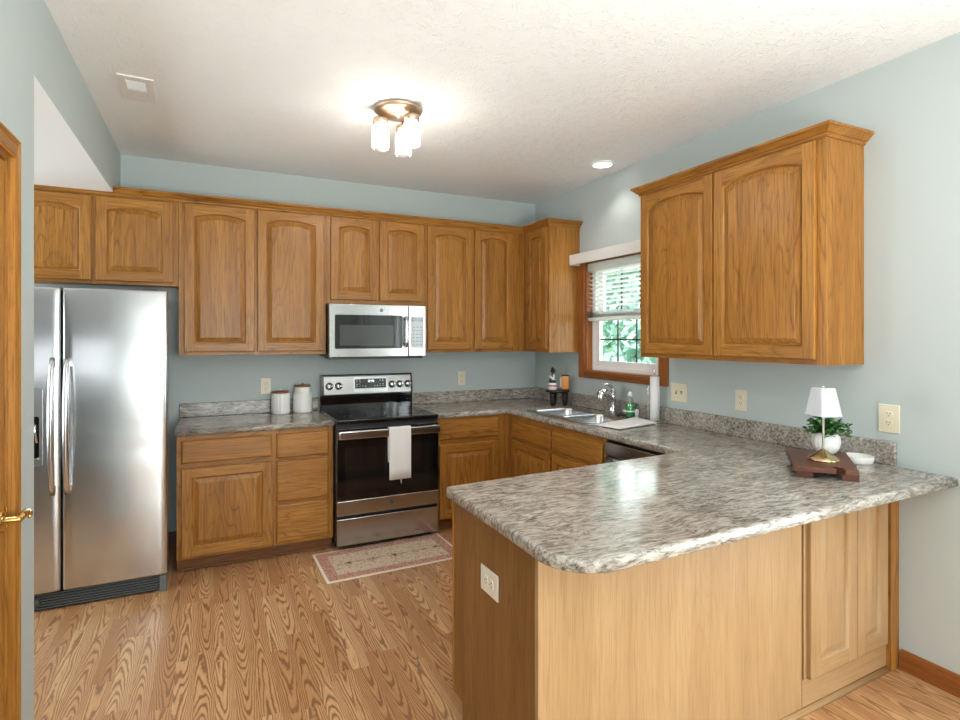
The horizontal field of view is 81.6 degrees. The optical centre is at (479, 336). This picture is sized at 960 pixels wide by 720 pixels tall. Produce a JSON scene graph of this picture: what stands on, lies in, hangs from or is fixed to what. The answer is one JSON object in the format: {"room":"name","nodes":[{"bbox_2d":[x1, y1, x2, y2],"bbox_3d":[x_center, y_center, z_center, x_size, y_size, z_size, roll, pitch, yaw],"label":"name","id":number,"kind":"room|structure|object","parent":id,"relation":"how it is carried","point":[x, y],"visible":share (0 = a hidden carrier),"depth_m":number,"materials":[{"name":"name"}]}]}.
{"room":"kitchen","nodes":[
{"label":"kitchen","id":0,"kind":"room"},
{"bbox_2d":[0,0,120,719],"bbox_3d":[-0.786,0.116,0.173,0.130,2.777,8.210,0,0,-26],"label":"wall","id":1,"kind":"structure","parent":0,"point":[32,44],"depth_m":1.94,"materials":[{"name":"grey paint"}]},
{"bbox_2d":[0,121,32,719],"bbox_3d":[-1.327,0.434,1.351,0.182,2.141,0.954,0,0,-26],"label":"door","id":2,"kind":"structure","parent":1,"relation":"in","point":[11,515],"depth_m":1.73,"materials":[{"name":"brown wood"}]},
{"bbox_2d":[34,76,112,191],"bbox_3d":[-1.576,-0.971,-0.132,1.816,0.078,8.350,0,0,-26],"label":"soffit","id":3,"kind":"structure","parent":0,"point":[60,160],"depth_m":2.85,"materials":[{"name":"white paint"}]},
{"bbox_2d":[34,154,534,531],"bbox_3d":[-1.769,0.116,4.320,5.350,2.777,0.130,0,0,-26],"label":"wall","id":4,"kind":"structure","parent":0,"point":[220,378],"depth_m":4.39,"materials":[{"name":"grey paint"}]},
{"bbox_2d":[34,189,178,289],"bbox_3d":[-2.544,-0.636,3.691,0.967,0.598,0.324,0,0,-26],"label":"upper cabinet","id":5,"kind":"object","parent":4,"relation":"attached to","point":[80,238],"visible":0.77,"depth_m":3.58,"materials":[{"name":"brown wood"}]},
{"bbox_2d":[168,531,176,544],"bbox_3d":[-3.078,1.460,3.604,1.970,0.090,0.016,0,0,-26],"label":"baseboard","id":6,"kind":"structure","parent":4,"relation":"attached to","point":[172,536],"depth_m":4.01,"materials":[{"name":"brown wood"}]},
{"bbox_2d":[179,397,318,417],"bbox_3d":[-1.739,0.539,4.249,0.986,0.102,0.019,0,0,-26],"label":"backsplash","id":7,"kind":"structure","parent":4,"relation":"attached to","point":[247,406],"depth_m":4.17,"materials":[{"name":"grey stone"}]},
{"bbox_2d":[179,202,325,355],"bbox_3d":[-1.667,-0.401,4.115,0.979,1.070,0.324,0,0,-26],"label":"upper cabinet","id":8,"kind":"object","parent":4,"relation":"attached to","point":[252,281],"visible":1,"depth_m":3.95,"materials":[{"name":"brown wood"}]},
{"bbox_2d":[260,378,270,393],"bbox_3d":[-1.656,0.386,4.297,0.076,0.125,0.009,0,0,-26],"label":"outlet","id":9,"kind":"object","parent":4,"relation":"attached to","point":[265,383],"visible":1,"depth_m":4.29,"materials":[{"name":"beige plastic"}]},
{"bbox_2d":[326,216,424,305],"bbox_3d":[-0.867,-0.592,4.503,0.797,0.687,0.324,0,0,-26],"label":"upper cabinet","id":10,"kind":"object","parent":4,"relation":"attached to","point":[375,262],"visible":0.96,"depth_m":4.34,"materials":[{"name":"brown wood"}]},
{"bbox_2d":[320,303,425,359],"bbox_3d":[-0.852,-0.035,4.444,0.762,0.420,0.442,0,0,-26],"label":"microwave","id":11,"kind":"object","parent":10,"relation":"attached to","point":[353,331],"visible":0.99,"depth_m":4.27,"materials":[{"name":"silver metal"}]},
{"bbox_2d":[457,371,464,385],"bbox_3d":[-0.168,0.380,5.018,0.078,0.128,0.009,0,0,-26],"label":"outlet","id":12,"kind":"object","parent":4,"relation":"attached to","point":[460,374],"visible":1,"depth_m":5.01,"materials":[{"name":"beige plastic"}]},
{"bbox_2d":[425,225,523,352],"bbox_3d":[-0.090,-0.401,4.880,0.929,1.070,0.324,0,0,-26],"label":"upper cabinet","id":13,"kind":"object","parent":4,"relation":"attached to","point":[474,279],"visible":0.99,"depth_m":4.72,"materials":[{"name":"brown wood"}]},
{"bbox_2d":[34,528,959,719],"bbox_3d":[0.014,1.535,0.639,5.350,0.060,8.350,0,0,-26],"label":"floor","id":14,"kind":"structure","parent":0,"point":[269,638],"depth_m":2.64,"materials":[{"name":"brown wood"}]},
{"bbox_2d":[34,287,167,610],"bbox_3d":[-2.409,0.614,3.406,0.907,1.778,0.875,0,0,-26],"label":"refrigerator","id":15,"kind":"object","parent":14,"relation":"on","point":[101,355],"visible":0.94,"depth_m":3.13,"materials":[{"name":"grey metal"}]},
{"bbox_2d":[177,426,332,571],"bbox_3d":[-1.602,1.067,3.978,0.972,0.875,0.629,0,0,-26],"label":"base cabinet","id":16,"kind":"object","parent":14,"relation":"on","point":[254,495],"visible":0.91,"depth_m":3.68,"materials":[{"name":"brown wood"}]},
{"bbox_2d":[174,397,333,436],"bbox_3d":[-1.606,0.559,3.971,0.989,0.140,0.635,0,0,-26],"label":"countertop","id":17,"kind":"structure","parent":16,"relation":"on","point":[202,418],"depth_m":4.03,"materials":[{"name":"grey stone"}]},
{"bbox_2d":[271,389,289,413],"bbox_3d":[-1.527,0.496,4.256,0.134,0.189,0.134,0,0,-26],"label":"canister","id":18,"kind":"object","parent":17,"relation":"on","point":[280,399],"visible":1,"depth_m":4.20,"materials":[{"name":"white ceramic"}]},
{"bbox_2d":[293,383,311,412],"bbox_3d":[-1.381,0.476,4.329,0.144,0.229,0.144,0,0,26],"label":"canister","id":19,"kind":"object","parent":17,"relation":"on","point":[302,395],"visible":1,"depth_m":4.27,"materials":[{"name":"white ceramic"}]},
{"bbox_2d":[320,372,439,547],"bbox_3d":[-0.785,0.908,4.293,0.760,1.194,0.715,0,0,-26],"label":"range","id":20,"kind":"object","parent":14,"relation":"on","point":[368,506],"visible":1,"depth_m":4.06,"materials":[{"name":"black metal"}]},
{"bbox_2d":[321,405,437,424],"bbox_3d":[-0.788,0.603,4.299,0.760,0.032,0.613,0,0,-26],"label":"cooktop","id":21,"kind":"object","parent":20,"relation":"in","point":[350,414],"depth_m":4.17,"materials":[{"name":"black glass"}]},
{"bbox_2d":[388,425,410,483],"bbox_3d":[-0.581,0.855,4.010,0.161,0.413,0.047,0,0,-26],"label":"dish towel","id":22,"kind":"object","parent":20,"relation":"hanging from","point":[399,439],"visible":1,"depth_m":3.99,"materials":[{"name":"white fabric"}]},
{"bbox_2d":[312,533,451,583],"bbox_3d":[-0.625,1.501,3.800,0.930,0.007,0.494,0,0,-27],"label":"runner rug","id":23,"kind":"object","parent":14,"relation":"on","point":[363,561],"visible":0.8,"depth_m":3.76,"materials":[{"name":"beige fabric"}]},
{"bbox_2d":[437,414,509,529],"bbox_3d":[-0.173,1.067,4.670,0.652,0.875,0.629,0,0,-26],"label":"base cabinet","id":24,"kind":"object","parent":14,"relation":"on","point":[471,449],"visible":0.6,"depth_m":4.37,"materials":[{"name":"brown wood"}]},
{"bbox_2d":[511,414,608,476],"bbox_3d":[0.782,1.067,4.123,0.629,0.875,1.227,0,0,-26],"label":"base cabinet","id":25,"kind":"object","parent":14,"relation":"on","point":[536,446],"visible":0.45,"depth_m":4.01,"materials":[{"name":"brown wood"}]},
{"bbox_2d":[605,440,663,462],"bbox_3d":[1.153,1.071,3.284,0.654,0.868,0.594,0,0,-26],"label":"dishwasher","id":26,"kind":"object","parent":14,"relation":"on","point":[615,451],"visible":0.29,"depth_m":3.28,"materials":[{"name":"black metal"}]},
{"bbox_2d":[452,501,898,719],"bbox_3d":[0.884,1.067,2.369,1.948,0.875,0.678,0,0,-28],"label":"base cabinet","id":27,"kind":"object","parent":14,"relation":"on","point":[785,624],"visible":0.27,"depth_m":2.00,"materials":[{"name":"brown wood"}]},
{"bbox_2d":[481,563,498,602],"bbox_3d":[0.031,0.846,1.910,0.009,0.088,0.128,0,0,-26],"label":"outlet","id":28,"kind":"object","parent":27,"relation":"attached to","point":[489,580],"visible":1,"depth_m":1.90,"materials":[{"name":"beige plastic"}]},
{"bbox_2d":[484,575,487,585],"bbox_3d":[0.020,0.846,1.927,0.003,0.034,0.028,0,0,-26],"label":"receptacle","id":29,"kind":"object","parent":28,"relation":"attached to","point":[485,576],"depth_m":1.92,"materials":[{"name":"beige plastic"}]},
{"bbox_2d":[489,579,492,590],"bbox_3d":[0.037,0.846,1.891,0.003,0.034,0.028,0,0,-26],"label":"receptacle","id":30,"kind":"object","parent":28,"relation":"attached to","point":[490,580],"depth_m":1.89,"materials":[{"name":"beige plastic"}]},
{"bbox_2d":[412,387,957,573],"bbox_3d":[0.379,0.557,3.388,1.993,0.144,3.416,0,0,-26],"label":"countertop","id":31,"kind":"structure","parent":27,"relation":"on","point":[727,484],"depth_m":2.17,"materials":[{"name":"grey stone"}]},
{"bbox_2d":[545,388,569,405],"bbox_3d":[0.663,0.523,4.770,0.216,0.135,0.216,0,0,-26],"label":"stand","id":32,"kind":"object","parent":31,"relation":"on","point":[553,393],"visible":0.94,"depth_m":4.71,"materials":[{"name":"black wood"}]},
{"bbox_2d":[548,380,556,389],"bbox_3d":[0.618,0.414,4.743,0.075,0.082,0.075,0,0,-26],"label":"jar","id":33,"kind":"object","parent":32,"relation":"on","point":[552,385],"visible":1,"depth_m":4.71,"materials":[{"name":"white ceramic"}]},
{"bbox_2d":[549,367,555,379],"bbox_3d":[0.630,0.360,4.815,0.064,0.190,0.064,0,0,-26],"label":"soap bottle","id":34,"kind":"object","parent":32,"relation":"on","point":[552,376],"visible":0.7,"depth_m":4.80,"materials":[{"name":"black ceramic"}]},
{"bbox_2d":[560,375,568,389],"bbox_3d":[0.725,0.393,4.765,0.076,0.124,0.052,0,0,4],"label":"box","id":35,"kind":"object","parent":32,"relation":"on","point":[564,380],"visible":1,"depth_m":4.74,"materials":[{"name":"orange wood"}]},
{"bbox_2d":[527,407,629,424],"bbox_3d":[0.767,0.678,4.161,0.520,0.184,0.830,0,0,-26],"label":"sink","id":36,"kind":"object","parent":31,"relation":"in","point":[585,416],"visible":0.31,"depth_m":4.18,"materials":[{"name":"silver metal"}]},
{"bbox_2d":[626,392,633,417],"bbox_3d":[1.084,0.493,4.016,0.064,0.184,0.064,0,0,-26],"label":"dish soap bottle","id":37,"kind":"object","parent":36,"relation":"on","point":[629,406],"visible":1,"depth_m":3.99,"materials":[{"name":"green plastic"}]},
{"bbox_2d":[597,383,618,415],"bbox_3d":[0.938,0.467,4.157,0.197,0.238,0.226,0,0,-26],"label":"faucet","id":38,"kind":"object","parent":31,"relation":"on","point":[611,396],"visible":0.98,"depth_m":4.16,"materials":[{"name":"silver metal"}]},
{"bbox_2d":[598,417,656,428],"bbox_3d":[1.013,0.579,3.716,0.499,0.012,0.223,0,0,-45],"label":"cloth","id":39,"kind":"object","parent":31,"relation":"on","point":[634,421],"visible":1,"depth_m":3.67,"materials":[{"name":"white fabric"}]},
{"bbox_2d":[623,409,638,416],"bbox_3d":[1.083,0.553,4.004,0.102,0.066,0.126,0,0,5],"label":"sponge caddy","id":40,"kind":"object","parent":39,"relation":"on","point":[636,411],"visible":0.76,"depth_m":3.94,"materials":[{"name":"white plastic"}]},
{"bbox_2d":[647,370,661,423],"bbox_3d":[1.196,0.412,3.806,0.096,0.357,0.096,0,0,-26],"label":"paper towel holder","id":41,"kind":"object","parent":31,"relation":"on","point":[654,380],"visible":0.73,"depth_m":3.78,"materials":[{"name":"white paper"}]},
{"bbox_2d":[786,448,859,481],"bbox_3d":[1.505,0.565,2.452,0.246,0.051,0.409,0,0,25],"label":"serving tray","id":42,"kind":"object","parent":31,"relation":"on","point":[803,467],"visible":0.94,"depth_m":2.32,"materials":[{"name":"brown wood"}]},
{"bbox_2d":[805,386,841,462],"bbox_3d":[1.500,0.377,2.429,0.127,0.325,0.127,0,0,-26],"label":"table lamp","id":43,"kind":"object","parent":42,"relation":"on","point":[823,402],"visible":1,"depth_m":2.40,"materials":[{"name":"white fabric"}]},
{"bbox_2d":[803,416,852,453],"bbox_3d":[1.607,0.449,2.569,0.200,0.181,0.219,0,0,26],"label":"potted plant","id":44,"kind":"object","parent":42,"relation":"on","point":[832,437],"visible":0.74,"depth_m":2.54,"materials":[{"name":"green plant"}]},
{"bbox_2d":[846,452,873,464],"bbox_3d":[1.769,0.574,2.604,0.128,0.033,0.128,0,0,-26],"label":"dish","id":45,"kind":"object","parent":31,"relation":"on","point":[857,458],"visible":0.73,"depth_m":2.56,"materials":[{"name":"white ceramic"}]},
{"bbox_2d":[45,0,959,203],"bbox_3d":[0.832,-1.312,1.035,3.533,0.080,8.350,0,0,-26],"label":"ceiling","id":46,"kind":"structure","parent":0,"point":[517,99],"depth_m":2.68,"materials":[{"name":"white paint"}]},
{"bbox_2d":[116,73,155,103],"bbox_3d":[-1.760,-1.269,2.857,0.156,0.007,0.310,0,0,-28],"label":"ceiling vent","id":47,"kind":"object","parent":46,"relation":"in","point":[131,87],"visible":1,"depth_m":2.84,"materials":[{"name":"white metal"}]},
{"bbox_2d":[373,99,421,150],"bbox_3d":[-0.459,-1.157,3.109,0.274,0.229,0.270,0,0,-26],"label":"ceiling light","id":48,"kind":"object","parent":46,"relation":"attached to","point":[398,110],"visible":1,"depth_m":3.06,"materials":[{"name":"white glass"}]},
{"bbox_2d":[589,160,615,168],"bbox_3d":[0.907,-1.268,4.116,0.192,0.007,0.192,0,0,-26],"label":"recessed light","id":49,"kind":"object","parent":46,"relation":"in","point":[604,164],"visible":1,"depth_m":4.11,"materials":[{"name":"white plastic"}]},
{"bbox_2d":[535,32,959,674],"bbox_3d":[2.378,0.116,1.701,0.130,2.777,8.200,0,0,-26],"label":"wall","id":50,"kind":"structure","parent":0,"point":[910,101],"depth_m":2.54,"materials":[{"name":"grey paint"}]},
{"bbox_2d":[524,226,579,352],"bbox_3d":[0.609,-0.401,4.830,0.324,1.070,0.414,0,0,-26],"label":"upper cabinet","id":51,"kind":"object","parent":50,"relation":"attached to","point":[550,283],"visible":0.94,"depth_m":4.67,"materials":[{"name":"brown wood"}]},
{"bbox_2d":[34,184,582,233],"bbox_3d":[-1.026,-0.938,4.012,3.979,0.054,0.460,0,0,-26],"label":"crown molding","id":52,"kind":"structure","parent":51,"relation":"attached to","point":[117,191],"depth_m":4.12,"materials":[{"name":"brown wood"}]},
{"bbox_2d":[578,252,668,386],"bbox_3d":[1.115,-0.172,4.275,0.148,1.033,1.017,0,0,-26],"label":"window","id":53,"kind":"structure","parent":50,"relation":"in","point":[591,364],"depth_m":4.58,"materials":[{"name":"red wood"}]},
{"bbox_2d":[569,239,640,265],"bbox_3d":[1.020,-0.635,4.225,0.111,0.084,1.018,0,0,-26],"label":"window valance","id":54,"kind":"object","parent":53,"relation":"attached to","point":[631,247],"visible":0.59,"depth_m":4.23,"materials":[{"name":"white paint"}]},
{"bbox_2d":[588,254,640,320],"bbox_3d":[1.095,-0.362,4.265,0.053,0.474,0.817,0,0,-26],"label":"window blind","id":55,"kind":"object","parent":53,"relation":"attached to","point":[630,261],"visible":0.66,"depth_m":4.33,"materials":[{"name":"white plastic"}]},
{"bbox_2d":[412,387,896,465],"bbox_3d":[0.649,0.537,3.671,1.260,0.106,3.142,0,0,-26],"label":"backsplash","id":56,"kind":"structure","parent":50,"relation":"attached to","point":[884,452],"depth_m":3.51,"materials":[{"name":"grey stone"}]},
{"bbox_2d":[671,382,686,402],"bbox_3d":[1.323,0.376,3.709,0.017,0.125,0.138,0,0,-26],"label":"switch plate","id":57,"kind":"object","parent":50,"relation":"attached to","point":[678,390],"visible":1,"depth_m":3.70,"materials":[{"name":"beige plastic"}]},
{"bbox_2d":[735,389,746,411],"bbox_3d":[1.538,0.378,3.276,0.009,0.124,0.080,0,0,-26],"label":"outlet","id":58,"kind":"object","parent":50,"relation":"attached to","point":[740,395],"visible":1,"depth_m":3.27,"materials":[{"name":"beige plastic"}]},
{"bbox_2d":[630,119,873,365],"bbox_3d":[1.423,-0.416,3.135,0.336,1.100,1.307,0,0,-26],"label":"upper cabinet","id":59,"kind":"object","parent":50,"relation":"attached to","point":[755,253],"visible":1,"depth_m":2.81,"materials":[{"name":"brown wood"}]},
{"bbox_2d":[878,404,899,433],"bbox_3d":[1.884,0.380,2.561,0.009,0.130,0.090,0,0,-26],"label":"outlet","id":60,"kind":"object","parent":50,"relation":"attached to","point":[888,415],"visible":1,"depth_m":2.56,"materials":[{"name":"beige plastic"}]},
{"bbox_2d":[884,420,892,425],"bbox_3d":[1.881,0.400,2.560,0.003,0.028,0.034,0,0,-26],"label":"receptacle","id":61,"kind":"object","parent":60,"relation":"attached to","point":[886,422],"depth_m":2.56,"materials":[{"name":"beige plastic"}]},
{"bbox_2d":[884,411,892,417],"bbox_3d":[1.881,0.360,2.560,0.003,0.028,0.034,0,0,-26],"label":"receptacle","id":62,"kind":"object","parent":60,"relation":"attached to","point":[887,414],"depth_m":2.56,"materials":[{"name":"beige plastic"}]},
{"bbox_2d":[900,649,959,697],"bbox_3d":[2.958,1.460,0.337,0.016,0.090,4.840,0,0,-26],"label":"baseboard","id":63,"kind":"structure","parent":50,"relation":"attached to","point":[944,679],"depth_m":2.40,"materials":[{"name":"brown wood"}]},
{"label":"outside","id":64,"kind":"structure","parent":0,"visible":0},
{"bbox_3d":[2.781,1.955,6.452,55.000,0.100,50.000,0,0,-26],"label":"ground","id":65,"kind":"structure","parent":64,"visible":0},
{"bbox_2d":[602,271,639,359],"bbox_3d":[2.686,-1.266,13.757,3.312,6.348,3.301,0,0,-30],"label":"tree","id":66,"kind":"object","parent":65,"relation":"on","point":[606,333],"visible":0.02,"depth_m":12.95,"materials":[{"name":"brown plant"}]},
{"bbox_2d":[602,267,655,363],"bbox_3d":[3.544,-1.044,10.611,3.134,5.904,3.095,0,0,30],"label":"tree","id":67,"kind":"object","parent":65,"relation":"on","point":[627,328],"visible":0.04,"depth_m":10.27,"materials":[{"name":"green plant"}]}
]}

